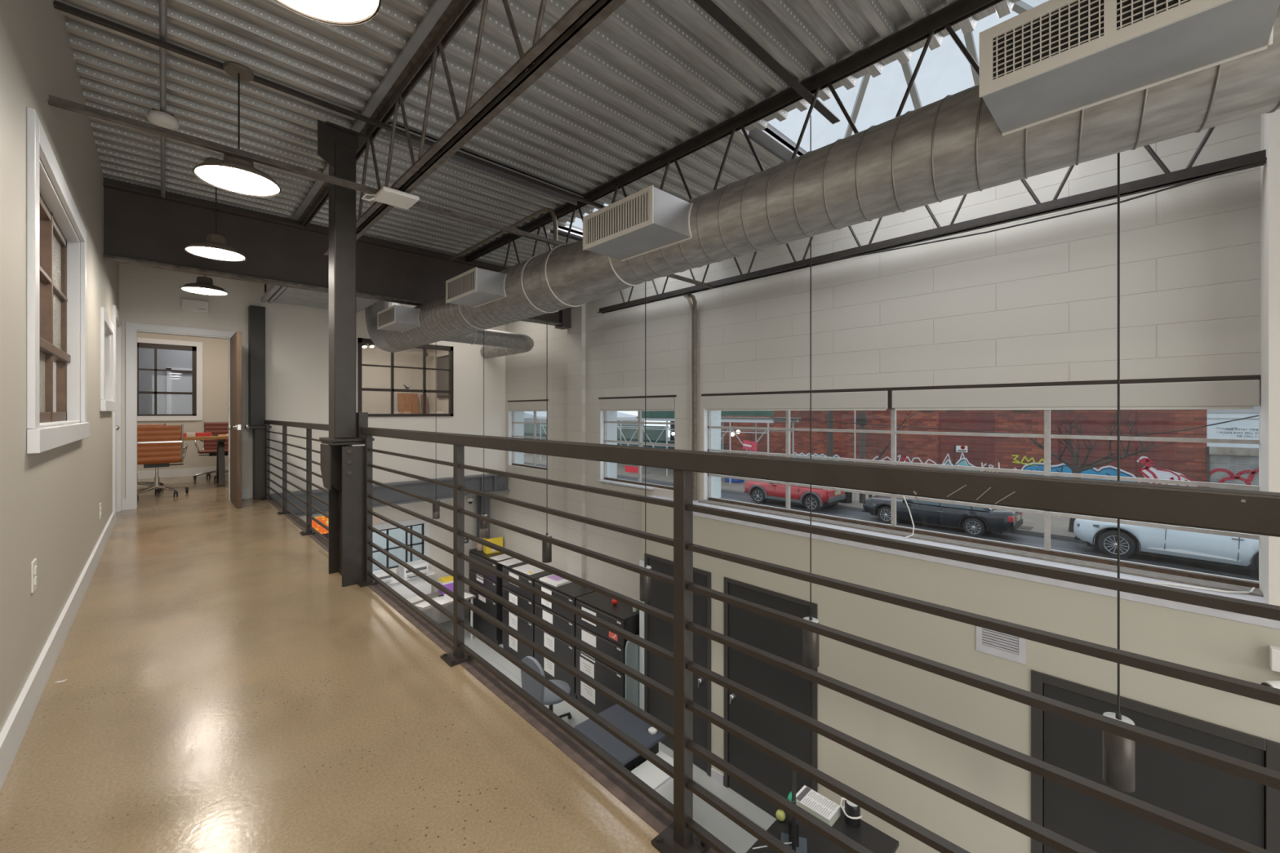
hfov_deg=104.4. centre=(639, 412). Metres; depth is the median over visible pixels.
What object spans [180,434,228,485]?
table
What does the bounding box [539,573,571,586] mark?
booklet
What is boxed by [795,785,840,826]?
box
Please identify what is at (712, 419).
window
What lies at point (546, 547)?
pendant
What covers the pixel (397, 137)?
channel
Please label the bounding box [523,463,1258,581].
ground
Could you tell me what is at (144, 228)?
girder
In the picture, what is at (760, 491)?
parked car
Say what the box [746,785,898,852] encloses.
reception desk
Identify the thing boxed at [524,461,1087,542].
kerb
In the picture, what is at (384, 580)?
tray
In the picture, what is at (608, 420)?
window
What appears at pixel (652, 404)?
roller blind
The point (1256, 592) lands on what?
trim
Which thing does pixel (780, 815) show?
apple
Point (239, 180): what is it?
diffuser
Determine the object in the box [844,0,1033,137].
skylight
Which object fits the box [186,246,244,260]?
diffuser
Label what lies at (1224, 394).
roller blind
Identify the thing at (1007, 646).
air vent
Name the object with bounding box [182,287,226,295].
diffuser
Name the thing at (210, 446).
office chair
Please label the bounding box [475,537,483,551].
paper bag
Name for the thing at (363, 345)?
spot lamp
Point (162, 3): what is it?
conduit
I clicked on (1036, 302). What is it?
wall
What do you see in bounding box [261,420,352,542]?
railing
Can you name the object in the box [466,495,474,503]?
dome camera
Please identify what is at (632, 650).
glass screen
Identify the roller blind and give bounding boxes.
[508,400,547,411]
[600,397,674,411]
[704,391,888,410]
[892,379,1259,410]
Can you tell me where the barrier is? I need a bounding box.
[625,465,638,473]
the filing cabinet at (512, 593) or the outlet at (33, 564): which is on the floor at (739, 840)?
the filing cabinet at (512, 593)
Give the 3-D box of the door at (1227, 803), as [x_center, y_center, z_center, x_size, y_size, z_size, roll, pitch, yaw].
[3.000,2.797,2.967,0.062,2.145,1.042,0,0,-44]
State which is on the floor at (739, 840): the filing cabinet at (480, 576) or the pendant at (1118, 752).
the filing cabinet at (480, 576)
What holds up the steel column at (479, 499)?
on the floor at (739, 840)
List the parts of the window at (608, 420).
frame, rail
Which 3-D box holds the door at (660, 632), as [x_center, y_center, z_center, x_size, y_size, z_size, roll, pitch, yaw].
[0.415,2.785,5.642,0.084,2.170,1.005,0,0,-44]
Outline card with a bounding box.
[186,432,195,436]
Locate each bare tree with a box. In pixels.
[817,410,919,497]
[1013,409,1193,532]
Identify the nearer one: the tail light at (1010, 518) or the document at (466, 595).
the document at (466, 595)
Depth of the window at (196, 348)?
8.48 m
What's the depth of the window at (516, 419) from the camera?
8.83 m
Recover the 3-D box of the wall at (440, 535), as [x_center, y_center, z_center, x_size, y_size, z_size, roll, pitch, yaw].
[-5.720,2.625,7.193,7.120,2.490,0.100,0,0,-44]
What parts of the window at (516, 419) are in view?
frame, rail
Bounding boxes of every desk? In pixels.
[412,589,475,639]
[574,703,666,771]
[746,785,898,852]
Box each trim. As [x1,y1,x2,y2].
[166,367,191,413]
[596,479,673,501]
[639,560,644,710]
[697,499,1262,596]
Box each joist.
[297,0,626,255]
[463,0,1004,269]
[596,126,1266,313]
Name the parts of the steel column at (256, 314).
splice plate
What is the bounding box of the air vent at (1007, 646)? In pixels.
[976,626,1025,664]
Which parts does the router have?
cord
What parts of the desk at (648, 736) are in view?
panel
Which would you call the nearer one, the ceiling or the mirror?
the ceiling
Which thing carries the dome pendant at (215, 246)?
hanging from the ceiling
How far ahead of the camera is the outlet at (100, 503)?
3.86 m
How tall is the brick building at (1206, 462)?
7.500 m
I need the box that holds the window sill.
[693,500,1279,629]
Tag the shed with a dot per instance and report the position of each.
(655, 434)
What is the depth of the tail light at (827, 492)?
20.28 m
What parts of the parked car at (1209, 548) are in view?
arch trim, arch trim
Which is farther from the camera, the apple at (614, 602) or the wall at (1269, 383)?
the apple at (614, 602)
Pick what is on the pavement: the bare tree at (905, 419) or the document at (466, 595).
the bare tree at (905, 419)
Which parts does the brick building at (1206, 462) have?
fascia trim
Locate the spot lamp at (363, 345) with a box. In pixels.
[361,343,367,347]
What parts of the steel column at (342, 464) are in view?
gusset plate, splice plate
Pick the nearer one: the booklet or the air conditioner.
the air conditioner
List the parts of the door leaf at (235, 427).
knob, knob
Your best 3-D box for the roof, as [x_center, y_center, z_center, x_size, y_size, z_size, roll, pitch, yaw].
[-0.287,-2.055,3.330,5.200,0.090,11.400,0,0,-44]
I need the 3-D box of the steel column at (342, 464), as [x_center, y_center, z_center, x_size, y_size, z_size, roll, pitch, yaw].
[-1.979,-0.367,3.294,0.310,2.935,0.427,0,0,-44]
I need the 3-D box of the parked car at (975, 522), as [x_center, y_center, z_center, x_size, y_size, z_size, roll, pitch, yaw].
[10.853,3.455,18.105,2.096,1.390,4.789,0,0,-44]
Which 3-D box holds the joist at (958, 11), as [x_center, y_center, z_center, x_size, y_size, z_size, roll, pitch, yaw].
[0.809,-1.647,3.156,0.104,0.615,8.630,0,0,-44]
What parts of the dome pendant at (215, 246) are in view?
lamp shade, cord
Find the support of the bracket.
attached to the window at (712, 419)
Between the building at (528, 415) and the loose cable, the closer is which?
the loose cable
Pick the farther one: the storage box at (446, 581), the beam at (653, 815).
the storage box at (446, 581)
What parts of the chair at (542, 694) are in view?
backrest, post, seat, arm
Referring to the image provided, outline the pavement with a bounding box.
[524,436,1075,536]
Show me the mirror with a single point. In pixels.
(907, 500)
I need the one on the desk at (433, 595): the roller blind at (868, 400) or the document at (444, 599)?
the document at (444, 599)
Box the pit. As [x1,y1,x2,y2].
[1017,525,1033,529]
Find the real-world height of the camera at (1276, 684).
0.092 m
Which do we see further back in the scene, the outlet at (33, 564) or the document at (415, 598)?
the document at (415, 598)
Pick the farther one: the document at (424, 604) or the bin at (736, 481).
the bin at (736, 481)
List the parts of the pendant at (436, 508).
cord, lamp shade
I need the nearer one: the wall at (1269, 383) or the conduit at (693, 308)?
the wall at (1269, 383)
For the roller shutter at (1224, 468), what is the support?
hanging from the brick building at (1206, 462)
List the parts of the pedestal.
drawer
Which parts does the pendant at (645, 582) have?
lamp shade, cord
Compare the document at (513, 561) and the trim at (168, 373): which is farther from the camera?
the trim at (168, 373)
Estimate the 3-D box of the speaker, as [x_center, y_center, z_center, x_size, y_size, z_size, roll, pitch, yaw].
[1.622,3.042,3.794,0.144,0.176,0.134,0,0,-44]
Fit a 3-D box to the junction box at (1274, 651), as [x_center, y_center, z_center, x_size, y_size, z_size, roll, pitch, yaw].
[3.357,1.282,2.525,0.060,0.113,0.188,0,0,-44]
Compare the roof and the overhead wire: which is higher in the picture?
the roof
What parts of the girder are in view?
deck seat, plate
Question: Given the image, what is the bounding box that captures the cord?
[902,494,914,537]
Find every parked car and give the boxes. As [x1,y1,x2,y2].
[744,480,846,511]
[862,495,1022,537]
[1073,518,1258,571]
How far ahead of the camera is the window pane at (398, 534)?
10.73 m
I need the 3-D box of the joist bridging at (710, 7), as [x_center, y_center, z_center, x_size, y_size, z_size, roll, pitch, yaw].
[0.508,-1.873,2.451,2.070,0.045,0.050,0,0,-44]
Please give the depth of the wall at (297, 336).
6.78 m
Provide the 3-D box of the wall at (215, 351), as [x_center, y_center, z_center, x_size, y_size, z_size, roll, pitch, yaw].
[-6.803,-0.350,9.620,5.320,2.900,0.100,0,0,-44]
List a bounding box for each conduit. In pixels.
[159,0,167,197]
[448,207,557,261]
[683,293,697,500]
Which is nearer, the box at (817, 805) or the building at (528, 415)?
the box at (817, 805)
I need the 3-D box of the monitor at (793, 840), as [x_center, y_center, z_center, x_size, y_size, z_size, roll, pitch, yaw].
[1.094,2.875,3.583,0.468,0.510,0.354,0,0,-44]
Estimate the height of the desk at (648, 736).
0.770 m
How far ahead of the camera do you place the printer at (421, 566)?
8.50 m
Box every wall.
[0,0,119,733]
[119,262,505,498]
[137,332,428,471]
[138,347,191,413]
[299,494,476,623]
[428,349,448,413]
[489,114,1264,848]
[641,502,1279,852]
[1258,109,1279,605]
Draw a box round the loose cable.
[1151,582,1255,613]
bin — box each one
[724,477,743,483]
[839,492,852,502]
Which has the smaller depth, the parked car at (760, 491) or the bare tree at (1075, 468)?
the bare tree at (1075, 468)
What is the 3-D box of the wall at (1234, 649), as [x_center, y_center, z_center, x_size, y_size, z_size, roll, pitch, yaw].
[2.643,2.455,3.470,0.220,2.830,7.340,0,0,-44]
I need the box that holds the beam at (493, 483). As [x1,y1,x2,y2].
[270,473,509,516]
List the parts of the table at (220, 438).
leg, leg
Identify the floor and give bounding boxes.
[0,473,660,852]
[438,614,777,852]
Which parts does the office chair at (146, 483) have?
arm, backrest, arm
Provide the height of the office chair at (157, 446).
0.945 m
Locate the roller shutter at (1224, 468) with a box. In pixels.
[1209,454,1258,491]
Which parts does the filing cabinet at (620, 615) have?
drawer, handle, handle, handle, drawer, drawer, drawer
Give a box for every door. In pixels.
[112,305,121,524]
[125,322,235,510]
[644,553,711,777]
[724,577,817,818]
[1031,669,1279,852]
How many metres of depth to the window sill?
3.36 m
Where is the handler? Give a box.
[260,284,379,312]
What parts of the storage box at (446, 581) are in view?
lid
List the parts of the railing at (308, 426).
post, plate, post, rail, plate, post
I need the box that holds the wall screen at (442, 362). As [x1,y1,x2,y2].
[436,355,448,398]
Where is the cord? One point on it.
(902, 495)
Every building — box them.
[524,411,644,426]
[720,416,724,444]
[724,406,1258,491]
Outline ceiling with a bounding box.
[61,0,1020,267]
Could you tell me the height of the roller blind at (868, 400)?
0.165 m
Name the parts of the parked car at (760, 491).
arch trim, arch trim, licence plate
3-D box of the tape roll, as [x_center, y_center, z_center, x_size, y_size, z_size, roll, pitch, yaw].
[1.210,3.085,3.965,0.090,0.090,0.024,0,0,-44]
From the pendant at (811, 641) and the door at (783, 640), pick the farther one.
the door at (783, 640)
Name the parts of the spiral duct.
grille frame, grille frame, grille frame, grille frame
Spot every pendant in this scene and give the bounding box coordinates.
[180,275,227,295]
[184,157,246,261]
[192,61,280,196]
[273,0,381,25]
[432,342,439,519]
[480,329,488,537]
[542,533,551,563]
[639,281,651,602]
[802,115,819,667]
[1102,152,1135,792]
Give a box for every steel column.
[248,305,271,499]
[317,120,374,586]
[476,494,489,538]
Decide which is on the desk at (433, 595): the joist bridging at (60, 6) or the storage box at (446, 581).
the storage box at (446, 581)
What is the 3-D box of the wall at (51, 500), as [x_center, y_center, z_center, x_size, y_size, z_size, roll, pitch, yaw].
[-2.099,-0.600,1.575,0.130,3.400,11.180,0,0,-44]
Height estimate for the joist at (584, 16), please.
0.615 m
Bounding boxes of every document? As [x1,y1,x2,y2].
[406,595,422,603]
[413,600,437,608]
[431,594,453,604]
[464,592,474,598]
[488,554,511,560]
[497,558,522,565]
[512,564,544,575]
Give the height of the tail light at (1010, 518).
0.180 m
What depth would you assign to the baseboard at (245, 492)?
6.33 m
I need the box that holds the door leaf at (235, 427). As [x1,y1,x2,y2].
[227,330,248,507]
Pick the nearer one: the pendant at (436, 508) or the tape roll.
the tape roll
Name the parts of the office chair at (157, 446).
arm, arm, gas post, seat, backrest, arm, arm, frame rail, armrest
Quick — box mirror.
[902,498,909,503]
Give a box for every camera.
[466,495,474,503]
[1259,680,1279,688]
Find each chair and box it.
[137,423,165,492]
[137,424,188,500]
[193,422,228,480]
[520,656,572,719]
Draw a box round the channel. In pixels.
[385,122,583,204]
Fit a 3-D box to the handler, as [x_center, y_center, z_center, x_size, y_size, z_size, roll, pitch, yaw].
[-3.821,-1.656,5.967,1.040,0.608,1.300,0,0,-44]
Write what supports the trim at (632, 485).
on the wall at (1234, 649)
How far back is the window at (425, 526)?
8.74 m
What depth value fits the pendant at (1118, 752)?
2.23 m
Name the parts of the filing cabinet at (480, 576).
handle, handle, handle, drawer, drawer, drawer, drawer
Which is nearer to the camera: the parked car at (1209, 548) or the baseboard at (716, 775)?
the baseboard at (716, 775)
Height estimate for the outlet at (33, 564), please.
0.116 m
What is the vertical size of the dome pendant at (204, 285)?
0.725 m
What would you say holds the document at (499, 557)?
on the filing cabinet at (480, 576)
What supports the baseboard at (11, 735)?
attached to the wall at (51, 500)
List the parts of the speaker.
plate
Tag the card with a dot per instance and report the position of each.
(188, 434)
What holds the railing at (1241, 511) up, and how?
on the floor at (224, 691)
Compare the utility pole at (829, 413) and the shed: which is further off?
the shed
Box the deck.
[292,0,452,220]
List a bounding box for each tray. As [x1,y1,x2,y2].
[382,578,392,582]
[407,570,427,577]
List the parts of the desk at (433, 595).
leg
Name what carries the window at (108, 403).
in the wall at (51, 500)
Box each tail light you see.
[824,489,831,497]
[1007,515,1014,522]
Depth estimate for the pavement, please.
26.69 m
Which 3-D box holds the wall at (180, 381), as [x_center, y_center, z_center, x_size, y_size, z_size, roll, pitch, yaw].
[-8.443,-0.300,9.292,2.500,3.000,1.700,0,0,-44]
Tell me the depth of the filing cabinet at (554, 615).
7.00 m
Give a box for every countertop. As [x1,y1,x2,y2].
[385,568,435,617]
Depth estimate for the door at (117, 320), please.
5.49 m
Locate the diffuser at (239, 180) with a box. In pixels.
[195,165,278,195]
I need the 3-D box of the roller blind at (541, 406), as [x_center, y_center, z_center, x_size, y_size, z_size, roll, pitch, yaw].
[-1.894,-0.101,8.374,0.057,0.165,1.220,0,0,-44]
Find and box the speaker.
[840,797,862,826]
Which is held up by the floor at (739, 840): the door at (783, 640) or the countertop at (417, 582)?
the countertop at (417, 582)
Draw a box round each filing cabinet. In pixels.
[469,548,514,644]
[502,561,552,661]
[534,574,595,699]
[575,591,639,714]
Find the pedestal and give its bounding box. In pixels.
[631,751,673,804]
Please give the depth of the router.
3.03 m
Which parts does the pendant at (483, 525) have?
lamp shade, cord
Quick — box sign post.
[953,444,967,469]
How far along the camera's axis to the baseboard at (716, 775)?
5.20 m
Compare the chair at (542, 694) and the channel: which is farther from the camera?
the chair at (542, 694)
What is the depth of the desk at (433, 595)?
8.42 m
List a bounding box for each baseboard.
[0,511,115,791]
[121,488,249,510]
[137,466,228,479]
[711,768,724,785]
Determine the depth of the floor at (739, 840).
4.98 m
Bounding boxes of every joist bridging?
[47,94,713,288]
[53,0,604,208]
[693,0,839,124]
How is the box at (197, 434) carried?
on the table at (220, 438)
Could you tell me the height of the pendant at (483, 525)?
3.640 m
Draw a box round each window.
[26,106,89,453]
[100,306,115,411]
[137,337,202,421]
[357,337,453,417]
[372,516,430,571]
[507,399,548,470]
[598,395,676,489]
[701,374,1261,588]
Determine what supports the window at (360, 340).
in the wall at (297, 336)
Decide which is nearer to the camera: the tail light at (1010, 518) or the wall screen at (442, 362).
the wall screen at (442, 362)
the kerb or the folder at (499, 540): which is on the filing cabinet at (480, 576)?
the folder at (499, 540)
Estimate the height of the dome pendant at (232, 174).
0.604 m
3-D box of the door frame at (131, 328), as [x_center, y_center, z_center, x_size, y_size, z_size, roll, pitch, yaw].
[-5.495,0.040,5.996,0.995,2.120,0.138,0,0,-44]
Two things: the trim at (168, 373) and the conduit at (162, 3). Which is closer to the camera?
the conduit at (162, 3)
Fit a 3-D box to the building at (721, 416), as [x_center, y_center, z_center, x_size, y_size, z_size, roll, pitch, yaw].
[9.524,0.875,49.406,7.800,6.550,3.950,0,0,-44]
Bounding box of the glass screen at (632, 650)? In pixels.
[625,635,639,706]
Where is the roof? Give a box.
[550,123,807,240]
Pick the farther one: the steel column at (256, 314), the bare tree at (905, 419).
the bare tree at (905, 419)
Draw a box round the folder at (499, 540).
[483,537,502,554]
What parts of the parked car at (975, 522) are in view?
arch trim, arch trim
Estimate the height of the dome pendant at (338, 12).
0.604 m
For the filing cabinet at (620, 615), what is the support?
on the floor at (739, 840)
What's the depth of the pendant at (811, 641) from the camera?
3.29 m
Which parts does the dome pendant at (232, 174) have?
lamp shade, cord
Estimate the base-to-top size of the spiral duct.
1.122 m
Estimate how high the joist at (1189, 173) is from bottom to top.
0.615 m
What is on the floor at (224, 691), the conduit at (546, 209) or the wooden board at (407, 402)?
the wooden board at (407, 402)
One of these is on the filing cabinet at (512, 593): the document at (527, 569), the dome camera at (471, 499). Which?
the document at (527, 569)
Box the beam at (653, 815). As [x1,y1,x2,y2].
[266,499,717,852]
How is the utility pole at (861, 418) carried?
on the pavement
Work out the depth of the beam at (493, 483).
7.68 m
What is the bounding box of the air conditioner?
[181,298,208,313]
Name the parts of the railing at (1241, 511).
plate, post, plate, post, plate, post, rail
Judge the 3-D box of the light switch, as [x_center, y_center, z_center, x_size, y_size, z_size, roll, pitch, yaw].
[-5.055,0.300,6.342,0.070,0.120,0.009,0,0,-44]
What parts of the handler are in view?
hanger rod, hanger rail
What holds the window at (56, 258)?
in the wall at (51, 500)
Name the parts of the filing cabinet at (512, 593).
handle, handle, handle, drawer, drawer, drawer, drawer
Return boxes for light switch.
[241,431,248,440]
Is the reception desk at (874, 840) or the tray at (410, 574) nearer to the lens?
the reception desk at (874, 840)
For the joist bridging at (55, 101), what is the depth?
2.65 m
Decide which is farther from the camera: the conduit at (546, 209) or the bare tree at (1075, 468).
the bare tree at (1075, 468)
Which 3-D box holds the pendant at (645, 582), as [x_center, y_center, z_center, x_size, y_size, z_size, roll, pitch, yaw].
[0.049,-0.150,4.423,0.106,3.640,0.106,0,0,-44]
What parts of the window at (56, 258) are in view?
pane, pane, pane, sash, pane, pane, pane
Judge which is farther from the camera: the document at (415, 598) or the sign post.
the sign post
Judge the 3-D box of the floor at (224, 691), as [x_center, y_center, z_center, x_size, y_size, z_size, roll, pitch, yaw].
[-1.705,1.225,4.603,4.920,0.250,15.000,0,0,-44]
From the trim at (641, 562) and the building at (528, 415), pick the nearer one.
the trim at (641, 562)
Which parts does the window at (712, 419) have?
frame, rail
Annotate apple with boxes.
[612,599,617,604]
[775,808,785,821]
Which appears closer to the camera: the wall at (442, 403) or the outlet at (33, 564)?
the outlet at (33, 564)
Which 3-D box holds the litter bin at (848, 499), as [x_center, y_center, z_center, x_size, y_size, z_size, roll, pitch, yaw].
[9.256,3.600,22.407,0.600,0.900,0.600,0,0,-44]
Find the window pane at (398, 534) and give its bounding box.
[372,524,421,570]
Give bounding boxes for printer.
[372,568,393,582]
[398,559,427,577]
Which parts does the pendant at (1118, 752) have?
cord, lamp shade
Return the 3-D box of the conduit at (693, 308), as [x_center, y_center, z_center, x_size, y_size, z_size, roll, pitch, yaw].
[0.578,-0.168,5.644,0.103,2.345,0.169,0,0,39]
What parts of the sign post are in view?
sign plate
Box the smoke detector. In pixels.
[146,107,179,130]
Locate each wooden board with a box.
[397,393,418,413]
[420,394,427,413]
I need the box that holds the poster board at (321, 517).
[311,513,328,538]
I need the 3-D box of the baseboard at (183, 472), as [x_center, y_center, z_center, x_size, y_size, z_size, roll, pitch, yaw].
[-7.740,1.035,8.639,2.390,0.130,0.015,0,0,-44]
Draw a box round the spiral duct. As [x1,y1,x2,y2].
[364,0,1279,358]
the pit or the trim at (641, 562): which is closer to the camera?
the trim at (641, 562)
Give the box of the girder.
[102,177,570,329]
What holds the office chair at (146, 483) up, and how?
on the floor at (224, 691)
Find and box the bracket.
[888,391,893,408]
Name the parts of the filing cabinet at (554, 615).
handle, handle, handle, drawer, drawer, drawer, drawer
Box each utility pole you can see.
[826,410,833,460]
[854,410,866,503]
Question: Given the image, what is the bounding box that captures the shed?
[524,410,801,484]
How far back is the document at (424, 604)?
8.07 m
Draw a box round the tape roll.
[787,791,791,801]
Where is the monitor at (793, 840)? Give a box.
[752,752,807,852]
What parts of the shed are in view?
post, parapet panel, post, post, post, post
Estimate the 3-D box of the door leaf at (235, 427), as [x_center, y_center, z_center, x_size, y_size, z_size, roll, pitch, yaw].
[-4.857,0.081,5.960,0.189,2.022,0.793,0,0,-44]
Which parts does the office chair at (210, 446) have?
armrest, frame rail, arm, seat, backrest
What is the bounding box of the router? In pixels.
[361,186,419,209]
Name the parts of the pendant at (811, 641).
cord, lamp shade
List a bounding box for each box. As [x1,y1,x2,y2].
[195,432,211,436]
[438,575,453,594]
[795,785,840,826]
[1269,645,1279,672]
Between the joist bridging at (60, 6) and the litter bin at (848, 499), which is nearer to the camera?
the joist bridging at (60, 6)
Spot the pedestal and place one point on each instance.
(656, 779)
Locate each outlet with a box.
[31,558,36,593]
[99,502,101,519]
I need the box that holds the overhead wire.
[770,414,1258,439]
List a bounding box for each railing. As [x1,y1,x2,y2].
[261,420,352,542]
[356,426,1279,852]
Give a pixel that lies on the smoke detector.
(155, 117)

